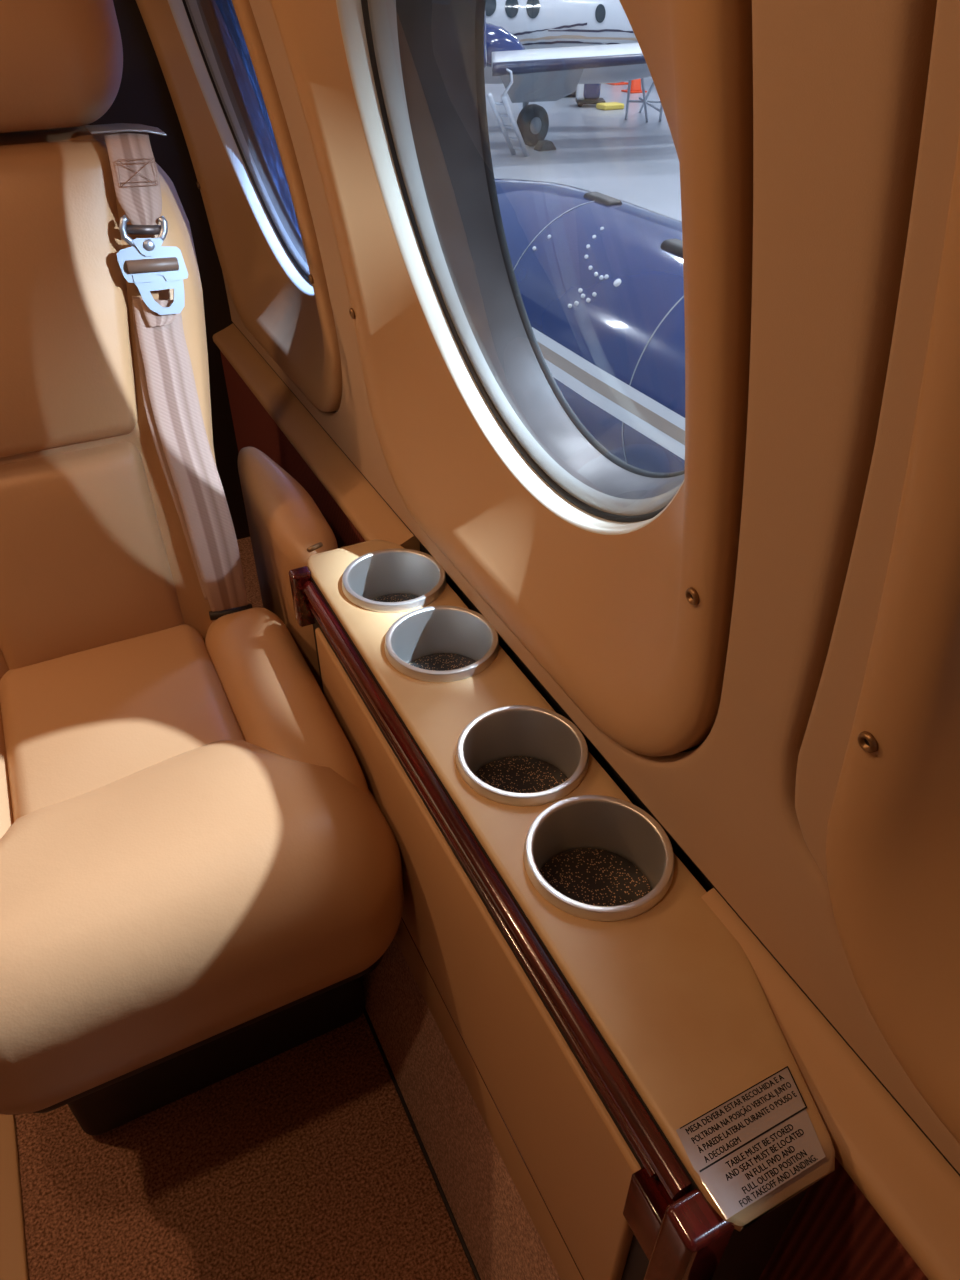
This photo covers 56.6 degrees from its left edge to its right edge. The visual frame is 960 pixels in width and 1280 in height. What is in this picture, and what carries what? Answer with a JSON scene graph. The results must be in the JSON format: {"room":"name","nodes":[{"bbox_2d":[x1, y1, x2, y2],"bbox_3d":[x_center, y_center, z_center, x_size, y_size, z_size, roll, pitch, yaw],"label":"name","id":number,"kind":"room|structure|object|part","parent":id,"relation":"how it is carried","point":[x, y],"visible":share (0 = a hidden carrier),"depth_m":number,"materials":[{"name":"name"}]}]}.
{"room":"aircraft cabin","nodes":[
{"label":"aircraft cabin","id":0,"kind":"room"},
{"bbox_2d":[88,0,300,539],"bbox_3d":[-0.985,-0.527,1.231,1.600,1.550,0.001,-17,41,-21],"label":"wall","id":1,"kind":"structure","parent":0,"point":[143,97],"depth_m":1.40,"materials":[{"name":"brown metal"}]},
{"bbox_2d":[15,1013,475,1279],"bbox_3d":[-0.447,0.846,0.726,1.450,0.001,2.700,-17,41,-21],"label":"floor","id":2,"kind":"structure","parent":0,"point":[307,1161],"depth_m":1.02,"materials":[{"name":"brown carpet"}]},
{"bbox_2d":[0,1114,28,1279],"bbox_3d":[-0.373,0.821,0.754,0.027,0.007,2.700,-17,41,-21],"label":"trim","id":3,"kind":"structure","parent":2,"relation":"on","point":[13,1255],"depth_m":0.99,"materials":[{"name":"brown plastic"}]},
{"bbox_2d":[0,0,403,1135],"bbox_3d":[-0.394,-0.025,0.890,0.434,1.175,0.673,-17,41,-21],"label":"seat","id":4,"kind":"object","parent":2,"relation":"on","point":[201,879],"visible":0.95,"depth_m":0.86,"materials":[{"name":"brown leather"}]},
{"bbox_3d":[-0.486,-0.200,0.987,0.428,0.614,0.236,-17,41,-21],"label":"backrest","id":5,"kind":"part","parent":4,"relation":"part of","materials":[{"name":"brown leather"}]},
{"bbox_2d":[104,132,252,619],"bbox_3d":[-0.322,-0.254,0.957,0.072,0.501,0.114,-17,41,-21],"label":"belt","id":6,"kind":"object","parent":4,"relation":"hanging from","point":[169,391],"visible":1,"depth_m":0.94,"materials":[{"name":"beige fabric"}]},
{"bbox_2d":[363,1008,480,1279],"bbox_3d":[0.019,0.701,0.909,0.005,0.004,2.700,-17,41,-21],"label":"trim","id":7,"kind":"structure","parent":2,"relation":"on","point":[472,1265],"depth_m":1.04,"materials":[{"name":"brown metal"}]},
{"bbox_2d":[238,447,834,1279],"bbox_3d":[-0.052,0.240,1.009,0.147,0.611,1.010,-17,41,-21],"label":"console","id":8,"kind":"object","parent":2,"relation":"on","point":[678,1004],"visible":0.83,"depth_m":0.64,"materials":[{"name":"beige leather"}]},
{"bbox_3d":[-0.240,0.045,1.261,0.068,0.611,0.272,-17,41,-21],"label":"armrest","id":9,"kind":"part","parent":8,"relation":"part of","materials":[{"name":"brown leather"}]},
{"bbox_2d":[342,548,445,612],"bbox_3d":[-0.089,-0.044,0.942,0.108,0.059,0.108,-17,41,-21],"label":"cup holder","id":10,"kind":"object","parent":8,"relation":"on","point":[394,580],"visible":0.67,"depth_m":0.96,"materials":[{"name":"silver metal"}]},
{"bbox_2d":[384,605,498,681],"bbox_3d":[-0.036,0.021,0.858,0.108,0.059,0.108,-17,41,-21],"label":"cup holder","id":11,"kind":"object","parent":8,"relation":"on","point":[442,643],"visible":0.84,"depth_m":0.88,"materials":[{"name":"silver metal"}]},
{"bbox_3d":[-0.038,0.256,0.834,0.011,0.258,0.617,-17,41,-21],"label":"panel","id":12,"kind":"part","parent":8,"relation":"part of","materials":[{"name":"beige leather"}]},
{"bbox_2d":[302,581,690,1200],"bbox_3d":[-0.037,0.131,0.725,0.012,0.033,0.656,-17,41,-21],"label":"trim strip","id":13,"kind":"object","parent":8,"relation":"attached to","point":[649,1145],"visible":1,"depth_m":0.62,"materials":[{"name":"brown wood"}]},
{"bbox_2d":[456,705,588,805],"bbox_3d":[0.034,0.111,0.742,0.108,0.059,0.108,-17,41,-21],"label":"cup holder","id":14,"kind":"object","parent":8,"relation":"on","point":[513,755],"visible":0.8,"depth_m":0.77,"materials":[{"name":"silver metal"}]},
{"bbox_2d":[524,795,673,921],"bbox_3d":[0.086,0.174,0.661,0.108,0.059,0.108,-17,41,-21],"label":"cup holder","id":15,"kind":"object","parent":8,"relation":"on","point":[591,857],"visible":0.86,"depth_m":0.68,"materials":[{"name":"silver metal"}]},
{"bbox_3d":[0.159,0.458,0.615,0.068,0.389,0.012,-17,41,-21],"label":"panel","id":16,"kind":"part","parent":8,"relation":"part of","materials":[{"name":"brown wood"}]},
{"bbox_2d":[220,351,927,1279],"bbox_3d":[0.145,0.440,0.787,0.001,0.566,2.700,-17,41,-21],"label":"wall","id":17,"kind":"structure","parent":0,"point":[834,1233],"depth_m":0.57,"materials":[{"name":"brown wood"}]},
{"bbox_2d":[213,324,419,550],"bbox_3d":[-0.265,-0.319,1.283,0.050,0.032,0.800,-17,41,-21],"label":"trim","id":18,"kind":"structure","parent":17,"relation":"attached to","point":[360,502],"depth_m":1.19,"materials":[{"name":"brown plastic"}]},
{"bbox_2d":[237,537,560,1279],"bbox_3d":[0.088,0.613,0.885,0.152,0.172,2.700,-17,41,-21],"label":"baseboard","id":19,"kind":"structure","parent":17,"relation":"attached to","point":[502,1240],"depth_m":0.98,"materials":[{"name":"brown carpet"}]},
{"bbox_2d":[701,888,959,1279],"bbox_3d":[0.458,0.565,0.142,0.050,0.032,1.372,-17,41,-21],"label":"trim","id":20,"kind":"structure","parent":17,"relation":"attached to","point":[912,1187],"depth_m":0.50,"materials":[{"name":"brown leather"}]},
{"bbox_2d":[222,0,959,1173],"bbox_3d":[0.094,-0.132,0.314,0.204,0.850,2.760,-17,41,-21],"label":"wall","id":21,"kind":"structure","parent":0,"point":[840,86],"depth_m":0.41,"materials":[{"name":"brown plastic"}]},
{"bbox_2d":[136,0,341,411],"bbox_3d":[-0.316,-0.664,1.107,0.211,0.700,0.620,-17,41,-21],"label":"window","id":22,"kind":"structure","parent":21,"relation":"in","point":[274,274],"depth_m":1.29,"materials":[{"name":"brown plastic"}]},
{"bbox_3d":[-0.275,-0.676,1.123,0.112,0.424,0.435,-17,41,-21],"label":"frame","id":23,"kind":"part","parent":22,"relation":"part of","materials":[{"name":"white plastic"}]},
{"bbox_2d":[270,0,752,756],"bbox_3d":[0.009,-0.291,0.625,0.246,0.700,0.620,-17,41,-21],"label":"window","id":24,"kind":"structure","parent":21,"relation":"in","point":[617,577],"depth_m":0.74,"materials":[{"name":"brown plastic"}]},
{"bbox_3d":[0.053,-0.304,0.642,0.137,0.417,0.438,-17,41,-21],"label":"frame","id":25,"kind":"part","parent":24,"relation":"part of","materials":[{"name":"white plastic"}]},
{"bbox_2d":[233,323,959,1175],"bbox_3d":[0.175,0.418,0.788,0.008,0.600,2.700,-17,41,-21],"label":"trim","id":26,"kind":"structure","parent":21,"relation":"attached to","point":[679,852],"depth_m":0.73,"materials":[{"name":"black"}]},
{"bbox_2d":[795,0,959,882],"bbox_3d":[0.159,-0.044,0.314,0.130,0.626,0.114,-17,41,-21],"label":"trim","id":27,"kind":"structure","parent":21,"relation":"attached to","point":[822,752],"depth_m":0.34,"materials":[{"name":"brown plastic"}]},
{"bbox_2d":[825,134,959,1143],"bbox_3d":[0.316,0.088,0.137,0.252,0.798,0.707,-17,41,-21],"label":"window panel","id":28,"kind":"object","parent":21,"relation":"in","point":[892,852],"depth_m":0.41,"materials":[{"name":"brown plastic"}]},
{"label":"outside","id":29,"kind":"structure","parent":0,"visible":0},
{"bbox_2d":[495,178,684,472],"bbox_3d":[1.457,-1.018,3.213,4.200,0.933,3.950,-17,41,-21],"label":"engine nacelle","id":30,"kind":"object","parent":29,"point":[599,276],"visible":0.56,"depth_m":2.83,"materials":[{"name":"blue paint"}]},
{"bbox_2d":[583,192,621,205],"bbox_3d":[0.439,-1.566,3.201,0.070,0.052,0.180,-17,41,-21],"label":"vent","id":31,"kind":"object","parent":30,"relation":"attached to","point":[596,198],"depth_m":3.16,"materials":[{"name":"black metal"}]},
{"bbox_2d":[660,239,682,257],"bbox_3d":[0.617,-1.192,2.739,0.070,0.050,0.144,-17,41,-21],"label":"vent","id":32,"kind":"object","parent":30,"relation":"attached to","point":[672,248],"depth_m":2.73,"materials":[{"name":"black metal"}]},
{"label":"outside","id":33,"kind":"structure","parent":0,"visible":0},
{"bbox_2d":[485,77,681,220],"bbox_3d":[6.687,-10.503,17.330,150.000,0.001,150.000,-17,41,-21],"label":"floor","id":34,"kind":"structure","parent":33,"point":[634,160],"depth_m":12.89,"materials":[{"name":"concrete"}]},
{"bbox_2d":[487,68,528,156],"bbox_3d":[0.408,-7.013,11.924,0.296,1.161,1.213,12,39,14],"label":"ladder","id":35,"kind":"object","parent":34,"relation":"on","point":[492,102],"visible":0.99,"depth_m":11.87,"materials":[{"name":"silver metal"}]},
{"bbox_3d":[0.300,-6.933,12.031,0.068,0.902,1.213,12,39,14],"label":"rail","id":36,"kind":"part","parent":35,"relation":"part of","materials":[{"name":"silver metal"}]},
{"bbox_3d":[0.352,-7.088,11.333,0.143,0.319,0.036,0,38,0],"label":"handrail","id":37,"kind":"part","parent":35,"relation":"part of","materials":[{"name":"silver metal"}]},
{"bbox_3d":[0.480,-6.907,12.016,0.068,0.876,0.979,15,40,18],"label":"rail","id":38,"kind":"part","parent":35,"relation":"part of","materials":[{"name":"silver metal"}]},
{"bbox_2d":[534,140,555,150],"bbox_3d":[0.947,-7.183,12.947,0.289,0.120,0.200,-17,41,-21],"label":"chock","id":39,"kind":"object","parent":34,"relation":"on","point":[542,145],"visible":1,"depth_m":12.88,"materials":[{"name":"black rubber"}]},
{"bbox_2d":[484,0,650,145],"bbox_3d":[1.105,-8.364,12.704,6.778,2.285,4.329,0,38,0],"label":"airplane","id":40,"kind":"object","parent":34,"relation":"on","point":[550,48],"visible":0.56,"depth_m":12.82,"materials":[{"name":"grey paint"}]},
{"bbox_2d":[566,91,575,96],"bbox_3d":[1.809,-11.030,17.602,0.752,0.500,0.578,0,38,0],"label":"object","id":41,"kind":"object","parent":34,"relation":"on","point":[574,93],"visible":0.02,"depth_m":17.51,"materials":[{"name":"black rubber"}]},
{"bbox_2d":[575,84,605,106],"bbox_3d":[2.046,-10.296,16.360,0.530,0.860,0.440,0,38,0],"label":"cart","id":42,"kind":"object","parent":34,"relation":"on","point":[585,93],"visible":0.48,"depth_m":16.36,"materials":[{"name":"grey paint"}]},
{"bbox_2d":[576,84,583,99],"bbox_3d":[1.861,-10.241,16.403,0.160,0.520,0.320,0,38,0],"label":"canister","id":43,"kind":"object","parent":42,"relation":"on","point":[580,87],"depth_m":16.36,"materials":[{"name":"white paint"}]},
{"bbox_2d":[596,102,623,109],"bbox_3d":[2.378,-9.750,16.285,0.440,0.090,0.300,-17,41,-21],"label":"tray","id":44,"kind":"object","parent":34,"relation":"on","point":[609,105],"visible":1,"depth_m":16.20,"materials":[{"name":"yellow plastic"}]},
{"bbox_2d":[605,82,627,84],"bbox_3d":[2.971,-12.336,19.116,0.380,0.710,0.380,-17,41,-21],"label":"traffic cone","id":45,"kind":"object","parent":34,"relation":"on","point":[619,83],"visible":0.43,"depth_m":19.20,"materials":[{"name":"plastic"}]},
{"bbox_2d":[621,78,646,93],"bbox_3d":[3.152,-11.518,18.019,0.380,0.760,0.380,-17,41,-21],"label":"traffic cone","id":46,"kind":"object","parent":34,"relation":"on","point":[635,84],"visible":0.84,"depth_m":18.09,"materials":[{"name":"orange plastic"}]},
{"bbox_2d":[625,78,662,121],"bbox_3d":[2.786,-9.210,15.001,0.618,0.849,1.955,5,38,6],"label":"stand","id":47,"kind":"object","parent":34,"relation":"on","point":[643,100],"visible":0.58,"depth_m":14.78,"materials":[{"name":"silver metal"}]},
{"bbox_3d":[2.447,-8.964,14.706,0.044,0.816,1.065,5,38,6],"label":"leg","id":48,"kind":"part","parent":47,"relation":"part of","materials":[{"name":"silver metal"}]},
{"bbox_3d":[2.686,-8.862,14.572,0.044,0.815,0.779,14,40,17],"label":"leg","id":49,"kind":"part","parent":47,"relation":"part of","materials":[{"name":"silver metal"}]},
{"bbox_3d":[2.847,-9.223,15.033,0.044,0.832,1.882,1,38,1],"label":"leg","id":50,"kind":"part","parent":47,"relation":"part of","materials":[{"name":"silver metal"}]},
{"bbox_3d":[2.997,-8.900,14.613,0.044,0.825,0.846,6,38,7],"label":"leg","id":51,"kind":"part","parent":47,"relation":"part of","materials":[{"name":"silver metal"}]}
]}

